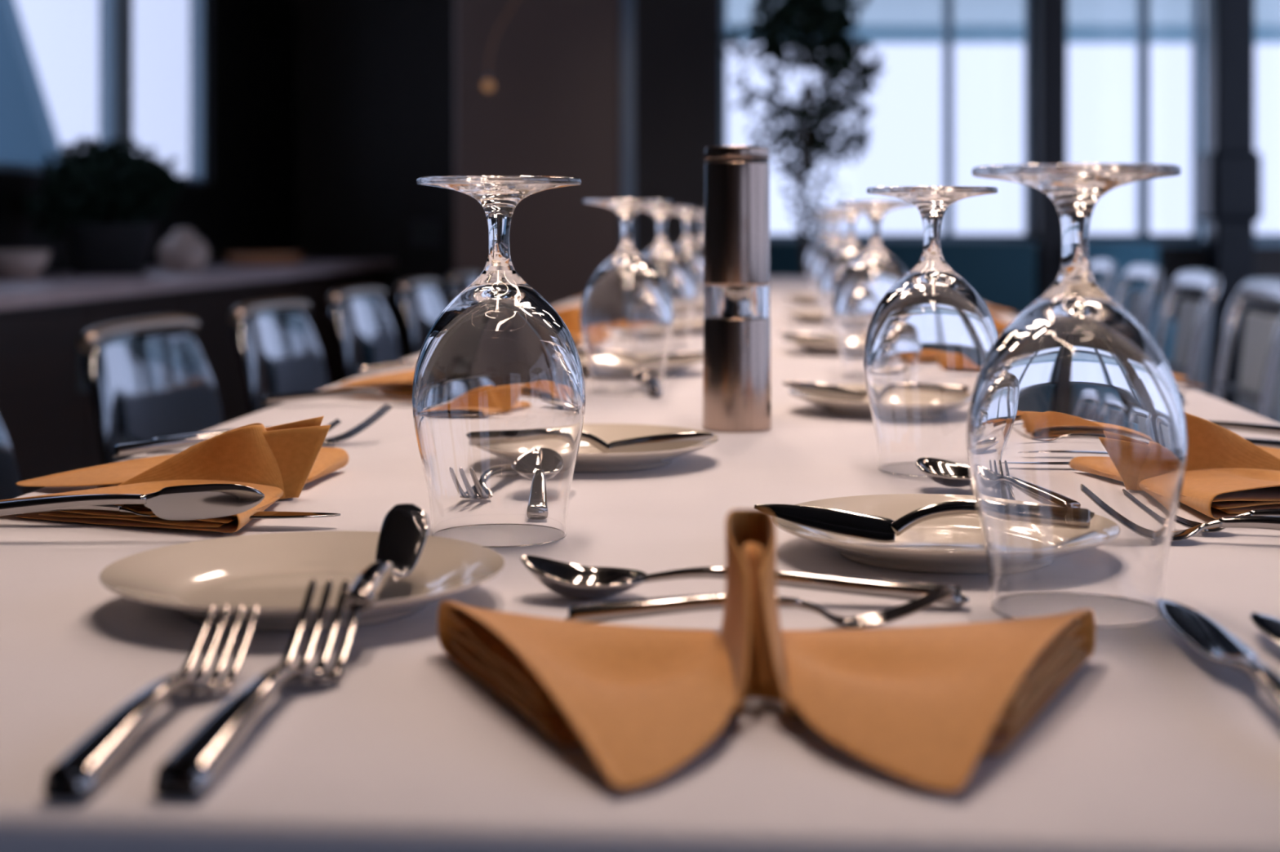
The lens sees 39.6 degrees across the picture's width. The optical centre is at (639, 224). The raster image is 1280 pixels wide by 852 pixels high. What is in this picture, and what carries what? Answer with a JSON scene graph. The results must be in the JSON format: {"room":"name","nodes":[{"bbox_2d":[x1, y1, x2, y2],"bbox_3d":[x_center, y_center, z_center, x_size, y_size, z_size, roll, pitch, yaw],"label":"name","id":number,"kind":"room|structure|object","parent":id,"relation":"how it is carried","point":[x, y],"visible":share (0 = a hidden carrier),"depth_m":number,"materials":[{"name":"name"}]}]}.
{"room":"restaurant dining room","nodes":[
{"label":"restaurant dining room","id":0,"kind":"room"},
{"bbox_2d":[0,0,61,165],"bbox_3d":[-6.060,-0.683,10.125,5.880,3.600,0.250,0,0,0],"label":"wall","id":1,"kind":"structure","parent":0,"point":[27,128],"depth_m":10.00,"materials":[{"name":"blue"}]},
{"bbox_2d":[0,0,296,273],"bbox_3d":[-2.317,-0.683,3.301,0.100,3.200,12.600,0,0,5],"label":"wall","id":2,"kind":"structure","parent":0,"point":[246,201],"depth_m":8.24,"materials":[{"name":"black paint"}]},
{"bbox_2d":[0,0,116,173],"bbox_3d":[-2.132,-1.078,5.609,0.050,1.810,2.430,0,0,5],"label":"window","id":3,"kind":"structure","parent":2,"relation":"in","point":[108,7],"depth_m":6.79,"materials":[{"name":"blue paint"}]},
{"bbox_2d":[98,0,133,150],"bbox_3d":[-2.021,-1.078,6.857,0.105,1.810,0.075,0,0,5],"label":"trim","id":4,"kind":"structure","parent":2,"relation":"attached to","point":[124,7],"depth_m":6.82,"materials":[{"name":"grey"}]},
{"bbox_2d":[178,0,204,184],"bbox_3d":[-1.986,-1.078,7.375,0.050,1.810,0.965,0,0,5],"label":"window","id":5,"kind":"structure","parent":2,"relation":"in","point":[197,6],"depth_m":7.83,"materials":[{"name":"blue paint"}]},
{"bbox_2d":[454,0,621,306],"bbox_3d":[-0.403,-0.683,8.100,0.655,3.200,2.200,0,0,0],"label":"pillar","id":6,"kind":"structure","parent":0,"point":[553,108],"depth_m":7.00,"materials":[{"name":"brown paint"}]},
{"bbox_2d":[621,0,635,247],"bbox_3d":[-0.047,-0.683,7.192,0.054,3.200,0.415,0,0,0],"label":"trim","id":7,"kind":"structure","parent":6,"relation":"attached to","point":[628,6],"depth_m":6.99,"materials":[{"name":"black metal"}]},
{"bbox_2d":[296,0,1279,360],"bbox_3d":[0.900,-0.683,9.270,5.700,3.200,0.260,0,0,0],"label":"wall","id":8,"kind":"structure","parent":0,"point":[375,78],"depth_m":9.20,"materials":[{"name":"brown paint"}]},
{"bbox_2d":[409,219,440,246],"bbox_3d":[-1.110,0.047,9.194,0.160,0.140,0.012,0,0,0],"label":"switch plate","id":9,"kind":"object","parent":8,"relation":"attached to","point":[423,233],"visible":1,"depth_m":9.19,"materials":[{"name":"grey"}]},
{"bbox_2d":[720,0,1033,239],"bbox_3d":[1.233,-0.748,9.295,1.633,1.670,0.100,0,0,0],"label":"window","id":10,"kind":"structure","parent":8,"relation":"in","point":[948,5],"depth_m":9.26,"materials":[{"name":"blue paint"}]},
{"bbox_2d":[1088,0,1202,239],"bbox_3d":[2.560,-0.748,9.295,0.740,1.670,0.100,0,0,0],"label":"window","id":11,"kind":"structure","parent":8,"relation":"in","point":[1142,6],"depth_m":9.26,"materials":[{"name":"blue paint"}]},
{"bbox_2d":[1254,234,1279,239],"bbox_3d":[3.425,-0.748,9.295,0.650,1.670,0.090,0,0,0],"label":"window","id":12,"kind":"structure","parent":8,"relation":"in","point":[1257,237],"depth_m":9.26,"materials":[{"name":"glass"}]},
{"bbox_3d":[0.425,-2.263,3.100,7.050,0.240,12.600,0,0,0],"label":"ceiling","id":13,"kind":"structure","parent":0,"visible":0},
{"bbox_2d":[482,0,515,91],"bbox_3d":[-0.483,-1.397,6.850,0.247,1.772,0.044,0,0,0],"label":"globe pendant","id":14,"kind":"object","parent":13,"relation":"hanging from","point":[488,86],"visible":1,"depth_m":6.85,"materials":[{"name":"gold metal"}]},
{"bbox_2d":[486,73,489,79],"bbox_3d":[-0.585,-0.567,6.850,0.014,0.025,0.014,0,0,0],"label":"socket","id":15,"kind":"object","parent":14,"relation":"attached to","point":[487,75],"depth_m":6.84,"materials":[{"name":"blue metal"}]},
{"bbox_3d":[-0.125,0.967,3.100,8.150,0.100,12.600,0,0,0],"label":"floor","id":16,"kind":"structure","parent":0,"visible":0},
{"bbox_2d":[0,418,22,500],"bbox_3d":[-0.574,0.534,1.903,0.569,0.768,0.504,0,0,5],"label":"dining chair","id":17,"kind":"object","parent":16,"relation":"on","point":[9,473],"visible":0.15,"depth_m":2.14,"materials":[{"name":"silver metal"}]},
{"bbox_2d":[76,314,222,464],"bbox_3d":[-0.536,0.534,2.773,0.569,0.768,0.504,0,0,5],"label":"dining chair","id":18,"kind":"object","parent":16,"relation":"on","point":[147,378],"visible":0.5,"depth_m":2.78,"materials":[{"name":"silver metal"}]},
{"bbox_2d":[0,259,396,494],"bbox_3d":[-1.726,0.542,5.460,0.693,0.750,5.900,0,0,5],"label":"counter","id":19,"kind":"object","parent":16,"relation":"on","point":[47,418],"visible":0.41,"depth_m":4.87,"materials":[{"name":"brown wood"}]},
{"bbox_2d":[0,250,51,279],"bbox_3d":[-1.900,0.124,5.420,0.200,0.085,0.200,0,0,0],"label":"ceramic bowl","id":20,"kind":"object","parent":19,"relation":"on","point":[14,264],"visible":1,"depth_m":5.36,"materials":[{"name":"beige ceramic"}]},
{"bbox_2d":[20,135,188,275],"bbox_3d":[-1.767,-0.064,5.850,0.538,0.461,0.431,0,0,0],"label":"potted plant","id":21,"kind":"object","parent":19,"relation":"on","point":[97,184],"visible":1,"depth_m":5.76,"materials":[{"name":"green plant"}]},
{"bbox_2d":[60,223,158,275],"bbox_3d":[-1.745,0.083,5.850,0.310,0.168,0.310,0,0,0],"label":"planter","id":22,"kind":"object","parent":19,"relation":"on","point":[94,249],"depth_m":5.74,"materials":[{"name":"black"}]},
{"bbox_2d":[157,227,209,271],"bbox_3d":[-1.630,0.090,6.350,0.180,0.152,0.180,0,0,0],"label":"ceramic jar","id":23,"kind":"object","parent":19,"relation":"on","point":[183,251],"visible":1,"depth_m":6.29,"materials":[{"name":"beige ceramic"}]},
{"bbox_2d":[0,259,396,310],"bbox_3d":[-1.730,0.184,5.460,0.685,0.035,5.900,0,0,5],"label":"countertop","id":24,"kind":"structure","parent":19,"relation":"on","point":[60,287],"depth_m":5.46,"materials":[{"name":"stone"}]},
{"bbox_2d":[225,252,303,266],"bbox_3d":[-1.520,0.141,7.200,0.310,0.050,0.310,0,0,0],"label":"serving tray","id":25,"kind":"object","parent":19,"relation":"on","point":[236,259],"visible":1,"depth_m":7.08,"materials":[{"name":"brown wood"}]},
{"bbox_2d":[228,297,328,414],"bbox_3d":[-0.478,0.534,3.473,0.569,0.768,0.504,0,0,5],"label":"dining chair","id":26,"kind":"object","parent":16,"relation":"on","point":[277,344],"visible":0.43,"depth_m":3.49,"materials":[{"name":"silver metal"}]},
{"bbox_2d":[327,285,400,380],"bbox_3d":[-0.420,0.534,4.173,0.569,0.768,0.504,0,0,5],"label":"dining chair","id":27,"kind":"object","parent":16,"relation":"on","point":[364,329],"visible":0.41,"depth_m":4.20,"materials":[{"name":"silver metal"}]},
{"bbox_2d":[396,276,445,356],"bbox_3d":[-0.362,0.534,4.873,0.569,0.768,0.504,0,0,5],"label":"dining chair","id":28,"kind":"object","parent":16,"relation":"on","point":[420,301],"visible":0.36,"depth_m":4.84,"materials":[{"name":"silver metal"}]},
{"bbox_2d":[447,271,480,299],"bbox_3d":[-0.304,0.534,5.573,0.569,0.768,0.504,0,0,5],"label":"dining chair","id":29,"kind":"object","parent":16,"relation":"on","point":[458,282],"visible":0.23,"depth_m":5.52,"materials":[{"name":"silver metal"}]},
{"bbox_2d":[715,0,886,276],"bbox_3d":[0.587,-0.184,6.348,0.638,2.201,0.414,0,0,-8],"label":"potted tree","id":30,"kind":"object","parent":16,"relation":"on","point":[835,20],"visible":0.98,"depth_m":6.32,"materials":[{"name":"green plant"}]},
{"bbox_2d":[769,242,1035,316],"bbox_3d":[1.310,0.504,8.750,1.380,0.825,0.640,0,0,0],"label":"wall","id":31,"kind":"structure","parent":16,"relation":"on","point":[1003,274],"depth_m":8.95,"materials":[{"name":"blue paint"}]},
{"bbox_2d":[1033,0,1067,300],"bbox_3d":[2.120,-0.683,9.250,0.140,3.200,0.300,0,0,0],"label":"column","id":32,"kind":"structure","parent":16,"relation":"on","point":[1050,16],"depth_m":9.10,"materials":[{"name":"black metal"}]},
{"bbox_2d":[1089,259,1116,297],"bbox_3d":[1.311,0.519,6.048,0.549,0.798,0.504,0,0,5],"label":"chair","id":33,"kind":"object","parent":16,"relation":"on","point":[1107,268],"visible":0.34,"depth_m":5.89,"materials":[{"name":"grey"}]},
{"bbox_2d":[1088,242,1176,362],"bbox_3d":[2.400,0.504,8.750,0.440,0.825,0.640,0,0,0],"label":"bench","id":34,"kind":"object","parent":16,"relation":"on","point":[1124,255],"visible":0.16,"depth_m":8.95,"materials":[{"name":"blue fabric"}]},
{"bbox_2d":[1114,263,1161,337],"bbox_3d":[1.253,0.519,5.348,0.549,0.798,0.504,0,0,5],"label":"chair","id":35,"kind":"object","parent":16,"relation":"on","point":[1140,304],"visible":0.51,"depth_m":5.28,"materials":[{"name":"grey"}]},
{"bbox_2d":[1155,269,1221,393],"bbox_3d":[1.195,0.519,4.648,0.549,0.798,0.504,0,0,5],"label":"chair","id":36,"kind":"object","parent":16,"relation":"on","point":[1194,318],"visible":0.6,"depth_m":4.59,"materials":[{"name":"grey metal"}]},
{"bbox_2d":[1197,0,1262,405],"bbox_3d":[2.967,-0.683,8.950,0.255,3.200,0.260,0,0,0],"label":"column","id":37,"kind":"structure","parent":16,"relation":"on","point":[1229,169],"depth_m":8.85,"materials":[{"name":"black metal"}]},
{"bbox_2d":[1211,277,1279,423],"bbox_3d":[1.137,0.519,3.948,0.549,0.798,0.504,0,0,5],"label":"chair","id":38,"kind":"object","parent":16,"relation":"on","point":[1257,391],"visible":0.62,"depth_m":3.97,"materials":[{"name":"grey metal"}]},
{"bbox_3d":[0.225,0.544,3.083,1.295,0.746,5.243,0,0,0],"label":"dining table","id":39,"kind":"object","parent":16,"relation":"on","visible":0},
{"bbox_2d":[0,276,1279,851],"bbox_3d":[0.224,0.297,3.082,0.937,0.260,5.248,0,0,5],"label":"tablecloth","id":40,"kind":"object","parent":39,"relation":"on","point":[1154,744],"visible":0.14,"depth_m":0.60,"materials":[{"name":"white fabric"}]},
{"bbox_2d":[0,484,264,520],"bbox_3d":[-0.302,0.150,0.936,0.207,0.025,0.013,0,0,-4],"label":"table knife","id":41,"kind":"object","parent":40,"relation":"on","point":[202,501],"visible":1,"depth_m":0.94,"materials":[{"name":"silver metal"}]},
{"bbox_2d":[43,605,258,799],"bbox_3d":[-0.159,0.155,0.591,0.024,0.022,0.162,0,0,4],"label":"fork","id":42,"kind":"object","parent":40,"relation":"on","point":[76,775],"visible":1,"depth_m":0.56,"materials":[{"name":"silver metal"}]},
{"bbox_2d":[0,416,349,533],"bbox_3d":[-0.292,0.141,1.074,0.220,0.049,0.266,0,0,0],"label":"folded napkin","id":43,"kind":"object","parent":40,"relation":"on","point":[277,461],"visible":0.75,"depth_m":1.07,"materials":[{"name":"orange fabric"}]},
{"bbox_2d":[11,504,340,519],"bbox_3d":[-0.280,0.159,0.979,0.232,0.013,0.021,0,0,4],"label":"table knife","id":44,"kind":"object","parent":40,"relation":"on","point":[112,508],"visible":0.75,"depth_m":0.98,"materials":[{"name":"silver metal"}]},
{"bbox_2d":[110,418,341,458],"bbox_3d":[-0.298,0.155,1.285,0.162,0.022,0.024,0,0,-17],"label":"fork","id":45,"kind":"object","parent":40,"relation":"on","point":[125,450],"visible":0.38,"depth_m":1.27,"materials":[{"name":"silver metal"}]},
{"bbox_2d":[153,579,364,799],"bbox_3d":[-0.125,0.152,0.602,0.027,0.029,0.180,0,0,5],"label":"fork","id":46,"kind":"object","parent":40,"relation":"on","point":[189,771],"visible":1,"depth_m":0.57,"materials":[{"name":"silver metal"}]},
{"bbox_2d":[151,403,393,453],"bbox_3d":[-0.275,0.152,1.329,0.180,0.029,0.027,0,0,-21],"label":"fork","id":47,"kind":"object","parent":40,"relation":"on","point":[386,407],"visible":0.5,"depth_m":1.34,"materials":[{"name":"silver metal"}]},
{"bbox_2d":[98,531,505,631],"bbox_3d":[-0.146,0.158,0.780,0.174,0.017,0.174,0,0,-32],"label":"plate","id":48,"kind":"object","parent":40,"relation":"on","point":[273,573],"visible":0.85,"depth_m":0.80,"materials":[{"name":"beige ceramic"}]},
{"bbox_2d":[345,503,428,613],"bbox_3d":[-0.107,0.142,0.752,0.022,0.024,0.144,0,0,1],"label":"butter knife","id":49,"kind":"object","parent":48,"relation":"on","point":[403,533],"visible":1,"depth_m":0.78,"materials":[{"name":"silver metal"}]},
{"bbox_2d":[259,390,412,404],"bbox_3d":[-0.233,0.159,1.636,0.232,0.013,0.021,0,0,-2],"label":"table knife","id":50,"kind":"object","parent":40,"relation":"on","point":[283,397],"visible":0.66,"depth_m":1.63,"materials":[{"name":"silver metal"}]},
{"bbox_2d":[320,368,415,400],"bbox_3d":[-0.212,0.140,1.764,0.216,0.052,0.265,0,0,5],"label":"folded napkin","id":51,"kind":"object","parent":40,"relation":"on","point":[403,380],"visible":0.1,"depth_m":1.72,"materials":[{"name":"orange fabric"}]},
{"bbox_2d":[355,360,417,375],"bbox_3d":[-0.237,0.155,1.984,0.162,0.022,0.024,0,0,-18],"label":"fork","id":52,"kind":"object","parent":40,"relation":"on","point":[366,369],"visible":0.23,"depth_m":1.96,"materials":[{"name":"silver metal"}]},
{"bbox_2d":[412,175,586,547],"bbox_3d":[-0.075,0.071,0.953,0.093,0.192,0.093,0,0,34],"label":"goblet","id":53,"kind":"object","parent":40,"relation":"on","point":[499,397],"visible":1,"depth_m":0.92,"materials":[{"name":"clear glass"}]},
{"bbox_2d":[555,304,581,311],"bbox_3d":[-0.094,0.138,3.200,0.216,0.056,0.265,0,0,5],"label":"folded napkin","id":54,"kind":"object","parent":40,"relation":"on","point":[580,305],"visible":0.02,"depth_m":3.27,"materials":[{"name":"orange fabric"}]},
{"bbox_2d":[556,306,582,346],"bbox_3d":[-0.152,0.138,2.499,0.216,0.056,0.265,0,0,5],"label":"folded napkin","id":55,"kind":"object","parent":40,"relation":"on","point":[571,316],"visible":0.12,"depth_m":2.49,"materials":[{"name":"orange fabric"}]},
{"bbox_2d":[580,198,673,395],"bbox_3d":[-0.013,0.071,1.770,0.093,0.192,0.093,0,0,33],"label":"goblet","id":56,"kind":"object","parent":40,"relation":"on","point":[627,312],"visible":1,"depth_m":1.74,"materials":[{"name":"clear glass"}]},
{"bbox_2d":[579,353,703,375],"bbox_3d":[-0.010,0.158,1.985,0.174,0.017,0.174,0,0,32],"label":"plate","id":57,"kind":"object","parent":40,"relation":"on","point":[671,369],"visible":0.2,"depth_m":1.94,"materials":[{"name":"beige ceramic"}]},
{"bbox_2d":[577,349,703,363],"bbox_3d":[-0.013,0.149,1.968,0.171,0.024,0.009,0,0,1],"label":"butter knife","id":58,"kind":"object","parent":57,"relation":"on","point":[677,357],"visible":0.2,"depth_m":1.97,"materials":[{"name":"silver metal"}]},
{"bbox_2d":[573,423,719,472],"bbox_3d":[-0.032,0.158,1.246,0.174,0.017,0.174,0,0,-32],"label":"plate","id":59,"kind":"object","parent":40,"relation":"on","point":[589,459],"visible":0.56,"depth_m":1.21,"materials":[{"name":"beige ceramic"}]},
{"bbox_2d":[580,431,713,453],"bbox_3d":[-0.036,0.149,1.210,0.171,0.024,0.009,0,0,3],"label":"butter knife","id":60,"kind":"object","parent":59,"relation":"on","point":[668,442],"visible":0.44,"depth_m":1.21,"materials":[{"name":"silver metal"}]},
{"bbox_2d":[648,373,669,397],"bbox_3d":[0.012,0.157,1.766,0.039,0.015,0.138,0,2,-3],"label":"teaspoon","id":61,"kind":"object","parent":40,"relation":"on","point":[655,389],"visible":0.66,"depth_m":1.71,"materials":[{"name":"silver metal"}]},
{"bbox_2d":[663,373,669,381],"bbox_3d":[0.010,0.157,1.806,0.039,0.014,0.057,0,2,-3],"label":"bowl","id":62,"kind":"object","parent":61,"relation":"on","point":[665,376],"depth_m":1.80,"materials":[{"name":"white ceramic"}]},
{"bbox_2d":[640,205,695,349],"bbox_3d":[0.029,0.071,2.400,0.093,0.192,0.093,0,0,-14],"label":"goblet","id":63,"kind":"object","parent":40,"relation":"on","point":[676,273],"visible":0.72,"depth_m":2.37,"materials":[{"name":"clear glass"}]},
{"bbox_2d":[672,209,704,319],"bbox_3d":[0.083,0.071,3.100,0.093,0.192,0.093,0,0,23],"label":"goblet","id":64,"kind":"object","parent":40,"relation":"on","point":[691,251],"visible":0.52,"depth_m":3.07,"materials":[{"name":"clear glass"}]},
{"bbox_2d":[688,319,703,334],"bbox_3d":[0.045,0.158,2.720,0.174,0.017,0.174,0,0,-32],"label":"plate","id":65,"kind":"object","parent":40,"relation":"on","point":[696,327],"visible":0.17,"depth_m":2.68,"materials":[{"name":"beige ceramic"}]},
{"bbox_2d":[694,213,704,248],"bbox_3d":[0.135,0.071,3.800,0.093,0.192,0.093,0,0,-37],"label":"goblet","id":66,"kind":"object","parent":40,"relation":"on","point":[700,240],"visible":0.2,"depth_m":3.79,"materials":[{"name":"clear glass"}]},
{"bbox_2d":[694,235,703,248],"bbox_3d":[0.135,0.096,3.800,0.093,0.142,0.093,0,0,0],"label":"bowl","id":67,"kind":"object","parent":66,"relation":"attached to","point":[700,240],"depth_m":3.78,"materials":[{"name":"clear glass"}]},
{"bbox_2d":[702,146,771,432],"bbox_3d":[0.079,0.052,1.447,0.056,0.229,0.056,0,0,0],"label":"pepper mill","id":68,"kind":"object","parent":40,"relation":"on","point":[736,358],"visible":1,"depth_m":1.42,"materials":[{"name":"metal"}]},
{"bbox_2d":[520,555,969,607],"bbox_3d":[0.045,0.158,0.784,0.198,0.018,0.040,0,0,7],"label":"spoon","id":69,"kind":"object","parent":40,"relation":"on","point":[563,579],"visible":0.98,"depth_m":0.78,"materials":[{"name":"silver metal"}]},
{"bbox_2d":[520,555,648,599],"bbox_3d":[-0.025,0.158,0.793,0.058,0.018,0.040,0,0,7],"label":"bowl","id":70,"kind":"object","parent":69,"relation":"on","point":[563,579],"depth_m":0.80,"materials":[{"name":"silver metal"}]},
{"bbox_2d":[564,583,955,629],"bbox_3d":[0.049,0.157,0.731,0.161,0.017,0.019,0,0,1],"label":"fork","id":71,"kind":"object","parent":40,"relation":"on","point":[606,611],"visible":0.92,"depth_m":0.73,"materials":[{"name":"silver metal"}]},
{"bbox_2d":[437,509,1095,793],"bbox_3d":[0.045,0.136,0.608,0.259,0.060,0.196,0,0,0],"label":"folded napkin","id":72,"kind":"object","parent":40,"relation":"on","point":[921,706],"visible":1,"depth_m":0.60,"materials":[{"name":"orange fabric"}]},
{"bbox_2d":[783,293,817,304],"bbox_3d":[0.387,0.158,3.720,0.174,0.017,0.174,0,0,-32],"label":"plate","id":73,"kind":"object","parent":40,"relation":"on","point":[804,299],"visible":0.33,"depth_m":3.68,"materials":[{"name":"beige ceramic"}]},
{"bbox_2d":[782,309,825,324],"bbox_3d":[0.329,0.158,3.020,0.174,0.017,0.174,0,0,-32],"label":"plate","id":74,"kind":"object","parent":40,"relation":"on","point":[815,316],"visible":0.31,"depth_m":2.98,"materials":[{"name":"beige ceramic"}]},
{"bbox_2d":[782,335,839,355],"bbox_3d":[0.272,0.158,2.306,0.174,0.017,0.174,0,0,32],"label":"plate","id":75,"kind":"object","parent":40,"relation":"on","point":[811,348],"visible":0.34,"depth_m":2.26,"materials":[{"name":"beige ceramic"}]},
{"bbox_2d":[777,332,837,343],"bbox_3d":[0.264,0.149,2.307,0.171,0.024,0.009,0,0,12],"label":"butter knife","id":76,"kind":"object","parent":75,"relation":"on","point":[799,337],"visible":0.36,"depth_m":2.32,"materials":[{"name":"silver metal"}]},
{"bbox_2d":[804,214,825,286],"bbox_3d":[0.490,0.071,4.780,0.093,0.192,0.093,0,0,27],"label":"goblet","id":77,"kind":"object","parent":40,"relation":"on","point":[822,233],"visible":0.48,"depth_m":4.77,"materials":[{"name":"clear glass"}]},
{"bbox_2d":[808,213,832,293],"bbox_3d":[0.430,0.071,4.060,0.093,0.192,0.093,0,0,28],"label":"goblet","id":78,"kind":"object","parent":40,"relation":"on","point":[828,236],"visible":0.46,"depth_m":4.05,"materials":[{"name":"clear glass"}]},
{"bbox_2d":[812,210,844,309],"bbox_3d":[0.372,0.071,3.360,0.093,0.192,0.093,0,0,24],"label":"goblet","id":79,"kind":"object","parent":40,"relation":"on","point":[836,241],"visible":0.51,"depth_m":3.34,"materials":[{"name":"clear glass"}]},
{"bbox_2d":[788,383,871,417],"bbox_3d":[0.219,0.158,1.579,0.174,0.017,0.174,0,0,-32],"label":"plate","id":80,"kind":"object","parent":40,"relation":"on","point":[848,408],"visible":0.33,"depth_m":1.53,"materials":[{"name":"beige ceramic"}]},
{"bbox_2d":[782,381,867,401],"bbox_3d":[0.211,0.149,1.580,0.171,0.024,0.009,0,0,13],"label":"butter knife","id":81,"kind":"object","parent":80,"relation":"on","point":[828,392],"visible":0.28,"depth_m":1.59,"materials":[{"name":"silver metal"}]},
{"bbox_2d":[819,207,865,335],"bbox_3d":[0.315,0.071,2.660,0.093,0.192,0.093,0,0,37],"label":"goblet","id":82,"kind":"object","parent":40,"relation":"on","point":[841,258],"visible":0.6,"depth_m":2.64,"materials":[{"name":"clear glass"}]},
{"bbox_2d":[832,200,912,378],"bbox_3d":[0.258,0.071,1.950,0.093,0.192,0.093,0,0,20],"label":"goblet","id":83,"kind":"object","parent":40,"relation":"on","point":[863,284],"visible":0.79,"depth_m":1.92,"materials":[{"name":"clear glass"}]},
{"bbox_2d":[832,246,906,378],"bbox_3d":[0.258,0.096,1.950,0.093,0.142,0.093,0,0,-11],"label":"bowl","id":84,"kind":"object","parent":83,"relation":"attached to","point":[863,284],"depth_m":1.92,"materials":[{"name":"clear glass"}]},
{"bbox_2d":[773,493,988,573],"bbox_3d":[0.154,0.158,0.899,0.174,0.017,0.174,0,0,32],"label":"plate","id":85,"kind":"object","parent":40,"relation":"on","point":[950,544],"visible":0.53,"depth_m":0.91,"materials":[{"name":"beige ceramic"}]},
{"bbox_2d":[754,499,978,542],"bbox_3d":[0.143,0.150,0.901,0.171,0.021,0.014,0,0,6],"label":"butter knife","id":86,"kind":"object","parent":85,"relation":"on","point":[836,522],"visible":0.67,"depth_m":0.90,"materials":[{"name":"silver metal"}]},
{"bbox_2d":[862,186,998,476],"bbox_3d":[0.198,0.071,1.207,0.093,0.192,0.093,0,0,-34],"label":"goblet","id":87,"kind":"object","parent":40,"relation":"on","point":[929,339],"visible":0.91,"depth_m":1.17,"materials":[{"name":"clear glass"}]},
{"bbox_2d":[915,457,971,487],"bbox_3d":[0.213,0.156,1.069,0.039,0.016,0.138,0,2,-30],"label":"teaspoon","id":88,"kind":"object","parent":40,"relation":"on","point":[944,473],"visible":0.58,"depth_m":1.12,"materials":[{"name":"silver metal"}]},
{"bbox_2d":[991,314,1009,337],"bbox_3d":[0.527,0.138,2.561,0.216,0.056,0.265,0,0,5],"label":"folded napkin","id":89,"kind":"object","parent":40,"relation":"on","point":[1000,326],"visible":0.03,"depth_m":2.55,"materials":[{"name":"orange fabric"}]},
{"bbox_2d":[986,306,1017,315],"bbox_3d":[0.585,0.138,3.260,0.216,0.056,0.265,0,0,5],"label":"folded napkin","id":90,"kind":"object","parent":40,"relation":"on","point":[995,310],"visible":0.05,"depth_m":3.22,"materials":[{"name":"orange fabric"}]},
{"bbox_2d":[966,163,1187,627],"bbox_3d":[0.189,0.071,0.770,0.093,0.192,0.093,0,0,39],"label":"goblet","id":91,"kind":"object","parent":40,"relation":"on","point":[1077,443],"visible":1,"depth_m":0.74,"materials":[{"name":"clear glass"}]},
{"bbox_2d":[1179,393,1187,404],"bbox_3d":[0.415,0.152,1.650,0.180,0.029,0.027,0,0,7],"label":"fork","id":92,"kind":"object","parent":40,"relation":"on","point":[1182,395],"visible":0.06,"depth_m":1.63,"materials":[{"name":"silver metal"}]},
{"bbox_2d":[1173,373,1205,386],"bbox_3d":[0.477,0.140,1.861,0.216,0.052,0.265,0,0,5],"label":"folded napkin","id":93,"kind":"object","parent":40,"relation":"on","point":[1175,376],"visible":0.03,"depth_m":1.80,"materials":[{"name":"orange fabric"}]},
{"bbox_2d":[1155,599,1279,715],"bbox_3d":[0.217,0.159,0.639,0.021,0.013,0.232,0,0,4],"label":"spoon","id":94,"kind":"object","parent":40,"relation":"on","point":[1204,634],"visible":1,"depth_m":0.67,"materials":[{"name":"silver metal"}]},
{"bbox_2d":[1170,515,1279,541],"bbox_3d":[0.322,0.152,0.925,0.180,0.029,0.027,0,0,13],"label":"fork","id":95,"kind":"object","parent":40,"relation":"on","point":[1265,522],"visible":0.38,"depth_m":0.92,"materials":[{"name":"silver metal"}]},
{"bbox_2d":[1174,508,1279,533],"bbox_3d":[0.344,0.155,0.951,0.162,0.022,0.024,0,0,12],"label":"fork","id":96,"kind":"object","parent":40,"relation":"on","point":[1269,512],"visible":0.27,"depth_m":0.95,"materials":[{"name":"silver metal"}]},
{"bbox_2d":[1179,412,1279,519],"bbox_3d":[0.395,0.139,1.116,0.220,0.054,0.266,0,0,0],"label":"folded napkin","id":97,"kind":"object","parent":40,"relation":"on","point":[1226,474],"visible":0.62,"depth_m":1.10,"materials":[{"name":"orange fabric"}]},
{"bbox_2d":[1208,420,1279,435],"bbox_3d":[0.405,0.159,1.384,0.232,0.013,0.021,0,0,9],"label":"table knife","id":98,"kind":"object","parent":40,"relation":"on","point":[1236,426],"visible":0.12,"depth_m":1.37,"materials":[{"name":"silver metal"}]},
{"bbox_2d":[1243,437,1279,448],"bbox_3d":[0.359,0.159,1.276,0.232,0.013,0.021,0,0,-7],"label":"table knife","id":99,"kind":"object","parent":40,"relation":"on","point":[1257,442],"visible":0.06,"depth_m":1.28,"materials":[{"name":"silver metal"}]},
{"bbox_2d":[1249,612,1279,645],"bbox_3d":[0.251,0.159,0.612,0.021,0.013,0.232,0,0,2],"label":"table knife","id":100,"kind":"object","parent":40,"relation":"on","point":[1269,626],"visible":1,"depth_m":0.70,"materials":[{"name":"silver metal"}]},
{"bbox_3d":[0.000,1.142,79.800,120.000,0.050,140.400,0,0,0],"label":"ground","id":101,"kind":"structure","parent":0,"visible":0},
{"bbox_2d":[726,0,1279,239],"bbox_3d":[14.700,-0.164,11.325,30.600,2.562,3.350,0,0,0],"label":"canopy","id":102,"kind":"object","parent":101,"relation":"on","point":[882,21],"depth_m":12.71,"materials":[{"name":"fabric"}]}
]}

